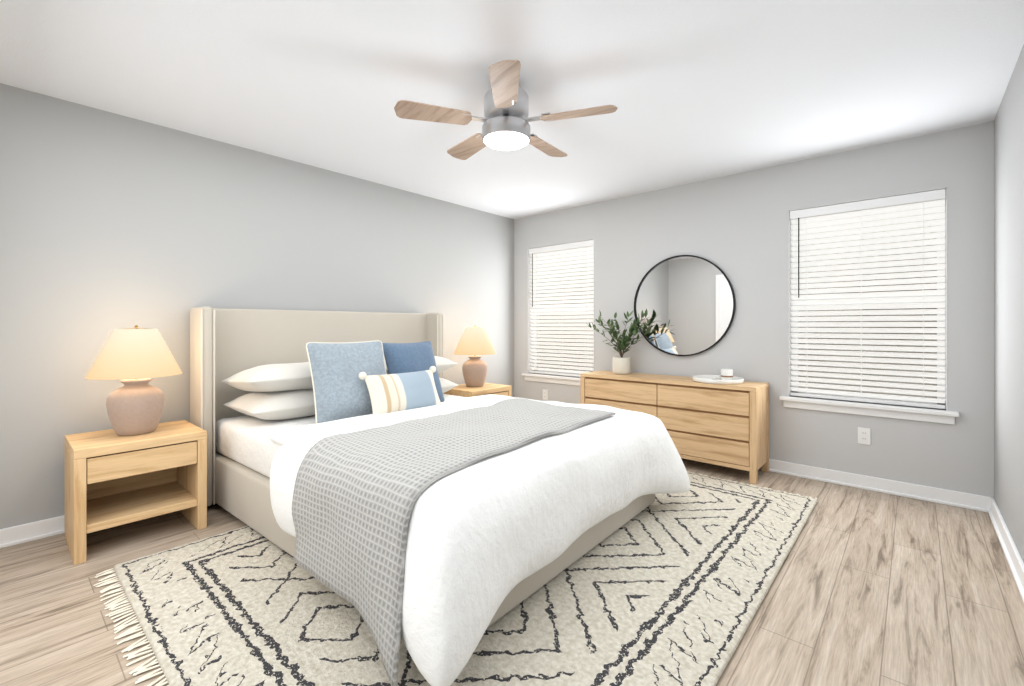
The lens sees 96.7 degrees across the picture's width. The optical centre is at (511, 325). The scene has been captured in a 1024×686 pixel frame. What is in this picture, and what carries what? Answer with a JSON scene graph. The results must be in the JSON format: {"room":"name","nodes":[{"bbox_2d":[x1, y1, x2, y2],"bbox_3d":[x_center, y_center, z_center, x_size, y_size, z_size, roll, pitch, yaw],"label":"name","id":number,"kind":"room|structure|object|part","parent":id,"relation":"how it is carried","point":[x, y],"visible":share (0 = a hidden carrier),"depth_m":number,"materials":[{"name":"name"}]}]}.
{"room":"bedroom","nodes":[
{"label":"bedroom","id":0,"kind":"room"},
{"bbox_2d":[0,83,513,528],"bbox_3d":[-1.557,-0.056,3.794,0.160,2.440,4.920,0,0,41],"label":"wall","id":1,"kind":"structure","parent":0,"point":[110,222],"depth_m":2.92,"materials":[{"name":"paint"}]},
{"bbox_2d":[0,515,63,548],"bbox_3d":[-1.486,1.117,3.732,0.028,0.095,4.600,0,0,41],"label":"baseboard","id":2,"kind":"structure","parent":1,"relation":"attached to","point":[27,532],"depth_m":2.46,"materials":[{"name":"white"}]},
{"bbox_2d":[0,458,1023,685],"bbox_3d":[-0.010,1.224,2.426,4.570,0.120,5.200,0,0,41],"label":"floor","id":3,"kind":"structure","parent":0,"point":[870,588],"depth_m":1.91,"materials":[{"name":"brown wood"}]},
{"bbox_2d":[64,420,206,564],"bbox_3d":[-2.120,0.885,2.573,0.475,0.557,0.555,0,0,41],"label":"nightstand","id":4,"kind":"object","parent":3,"relation":"on","point":[100,466],"visible":0.98,"depth_m":2.48,"materials":[{"name":"brown wood"}]},
{"bbox_2d":[85,325,181,435],"bbox_3d":[-2.127,0.301,2.576,0.424,0.609,0.424,0,0,41],"label":"lamp","id":5,"kind":"object","parent":4,"relation":"on","point":[136,359],"visible":1,"depth_m":2.48,"materials":[{"name":"ceramic"}]},
{"bbox_3d":[-2.127,0.149,2.576,0.424,0.263,0.424,0,0,41],"label":"lamp shade","id":6,"kind":"part","parent":5,"relation":"part of","materials":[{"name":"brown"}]},
{"bbox_2d":[94,471,816,685],"bbox_3d":[0.056,1.153,2.587,2.390,0.026,3.381,0,0,41],"label":"rug","id":7,"kind":"object","parent":3,"relation":"on","point":[666,589],"visible":0.6,"depth_m":1.82,"materials":[{"name":"beige fabric"}]},
{"bbox_2d":[190,306,689,685],"bbox_3d":[-0.480,0.509,2.914,2.579,1.261,2.158,0,0,41],"label":"bed","id":8,"kind":"object","parent":7,"relation":"on","point":[377,477],"visible":1,"depth_m":2.11,"materials":[{"name":"fabric"}]},
{"bbox_3d":[-1.383,0.506,3.627,0.282,1.255,1.935,0,0,41],"label":"headboard","id":9,"kind":"part","parent":8,"relation":"part of","materials":[{"name":"fabric"}]},
{"bbox_2d":[291,398,615,685],"bbox_3d":[-0.169,0.795,2.254,0.855,0.613,1.611,0,0,40],"label":"throw","id":10,"kind":"object","parent":8,"relation":"on","point":[367,504],"depth_m":1.81,"materials":[{"name":"grey fabric"}]},
{"bbox_2d":[269,397,689,685],"bbox_3d":[-0.067,0.788,2.546,1.423,0.553,2.130,0,0,40],"label":"duvet","id":11,"kind":"object","parent":8,"relation":"on","point":[430,522],"depth_m":1.80,"materials":[{"name":"white fabric"}]},
{"bbox_2d":[444,383,511,396],"bbox_3d":[-0.364,0.885,4.558,0.475,0.557,0.555,0,0,41],"label":"nightstand","id":12,"kind":"object","parent":3,"relation":"on","point":[462,390],"visible":0.25,"depth_m":4.40,"materials":[{"name":"brown wood"}]},
{"bbox_2d":[454,326,495,386],"bbox_3d":[-0.371,0.301,4.561,0.424,0.609,0.424,0,0,41],"label":"lamp","id":13,"kind":"object","parent":12,"relation":"on","point":[475,342],"visible":1,"depth_m":4.45,"materials":[{"name":"ceramic"}]},
{"bbox_3d":[-0.371,0.149,4.561,0.424,0.263,0.424,0,0,41],"label":"lamp shade","id":14,"kind":"part","parent":13,"relation":"part of","materials":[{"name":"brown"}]},
{"bbox_2d":[580,370,768,483],"bbox_3d":[1.353,0.809,3.990,1.520,0.710,0.400,0,0,41],"label":"dresser","id":15,"kind":"object","parent":3,"relation":"on","point":[726,425],"visible":0.62,"depth_m":3.61,"materials":[{"name":"brown wood"}]},
{"bbox_2d":[586,309,654,374],"bbox_3d":[1.028,0.144,4.293,0.759,0.617,0.353,0,0,41],"label":"plant","id":16,"kind":"object","parent":15,"relation":"on","point":[621,365],"visible":1,"depth_m":4.24,"materials":[{"name":"green plant"}]},
{"bbox_2d":[692,369,743,383],"bbox_3d":[1.672,0.402,3.701,0.380,0.103,0.380,0,0,41],"label":"decorative tray","id":17,"kind":"object","parent":15,"relation":"on","point":[726,376],"visible":1,"depth_m":3.63,"materials":[{"name":"white"}]},
{"bbox_2d":[0,0,1023,218],"bbox_3d":[-0.010,-1.336,2.426,4.570,0.120,5.200,0,0,41],"label":"ceiling","id":18,"kind":"structure","parent":0,"point":[693,91],"depth_m":2.33,"materials":[{"name":"white paint"}]},
{"bbox_2d":[394,60,617,159],"bbox_3d":[-0.019,-1.114,2.436,1.096,0.322,1.081,0,0,41],"label":"ceiling fan","id":19,"kind":"object","parent":18,"relation":"hanging from","point":[506,125],"visible":1,"depth_m":2.30,"materials":[{"name":"brown wood"}]},
{"bbox_2d":[514,121,993,497],"bbox_3d":[1.567,-0.056,4.208,3.970,2.440,0.160,0,0,41],"label":"wall","id":20,"kind":"structure","parent":0,"point":[734,228],"depth_m":3.57,"materials":[{"name":"paint"}]},
{"bbox_2d":[543,389,547,399],"bbox_3d":[0.376,0.781,5.149,0.072,0.116,0.009,0,0,41],"label":"electrical outlet","id":21,"kind":"object","parent":20,"relation":"attached to","point":[545,394],"visible":1,"depth_m":5.14,"materials":[{"name":"white plastic"}]},
{"bbox_2d":[522,373,579,385],"bbox_3d":[0.534,0.597,5.048,1.000,0.085,0.150,0,0,41],"label":"sill","id":22,"kind":"structure","parent":20,"relation":"attached to","point":[559,379],"depth_m":5.06,"materials":[{"name":"white"}]},
{"bbox_2d":[528,239,593,373],"bbox_3d":[0.567,-0.176,5.086,0.892,1.461,0.150,0,0,41],"label":"window","id":23,"kind":"structure","parent":20,"relation":"in","point":[529,315],"depth_m":5.19,"materials":[{"name":"white"}]},
{"bbox_2d":[529,240,592,376],"bbox_3d":[0.545,-0.175,5.061,0.874,1.446,0.088,0,0,41],"label":"window blinds","id":24,"kind":"object","parent":23,"relation":"attached to","point":[582,316],"visible":0.85,"depth_m":5.05,"materials":[{"name":"white plastic"}]},
{"bbox_2d":[634,255,735,355],"bbox_3d":[1.529,-0.181,4.112,0.912,0.912,0.026,0,0,41],"label":"mirror","id":25,"kind":"object","parent":20,"relation":"attached to","point":[688,302],"visible":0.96,"depth_m":4.09,"materials":[{"name":"clear glass"}]},
{"bbox_2d":[858,427,870,444],"bbox_3d":[2.518,0.788,3.253,0.072,0.116,0.009,0,0,41],"label":"electrical outlet","id":26,"kind":"object","parent":20,"relation":"attached to","point":[864,435],"visible":1,"depth_m":3.25,"materials":[{"name":"white plastic"}]},
{"bbox_2d":[788,187,946,409],"bbox_3d":[2.556,-0.176,3.326,0.902,1.461,0.150,0,0,41],"label":"window","id":27,"kind":"structure","parent":20,"relation":"in","point":[790,327],"depth_m":3.33,"materials":[{"name":"white"}]},
{"bbox_2d":[790,189,945,408],"bbox_3d":[2.534,-0.175,3.301,0.884,1.446,0.088,0,0,41],"label":"window blinds","id":28,"kind":"object","parent":27,"relation":"attached to","point":[910,203],"visible":0.96,"depth_m":3.26,"materials":[{"name":"white plastic"}]},
{"bbox_2d":[779,396,959,424],"bbox_3d":[2.523,0.597,3.289,1.010,0.085,0.150,0,0,41],"label":"sill","id":29,"kind":"structure","parent":20,"relation":"attached to","point":[944,416],"depth_m":3.20,"materials":[{"name":"white"}]},
{"bbox_2d":[759,459,983,511],"bbox_3d":[1.501,1.117,4.141,3.900,0.095,0.028,0,0,41],"label":"baseboard","id":30,"kind":"structure","parent":20,"relation":"attached to","point":[915,491],"depth_m":3.17,"materials":[{"name":"white"}]},
{"bbox_2d":[994,44,1023,561],"bbox_3d":[1.536,-0.056,1.057,0.160,2.440,4.920,0,0,41],"label":"wall","id":31,"kind":"structure","parent":0,"point":[1009,309],"depth_m":2.34,"materials":[{"name":"paint"}]},
{"bbox_2d":[984,496,1023,602],"bbox_3d":[1.466,1.117,1.120,0.028,0.095,4.600,0,0,41],"label":"baseboard","id":32,"kind":"structure","parent":31,"relation":"attached to","point":[1016,564],"depth_m":2.31,"materials":[{"name":"white"}]}
]}

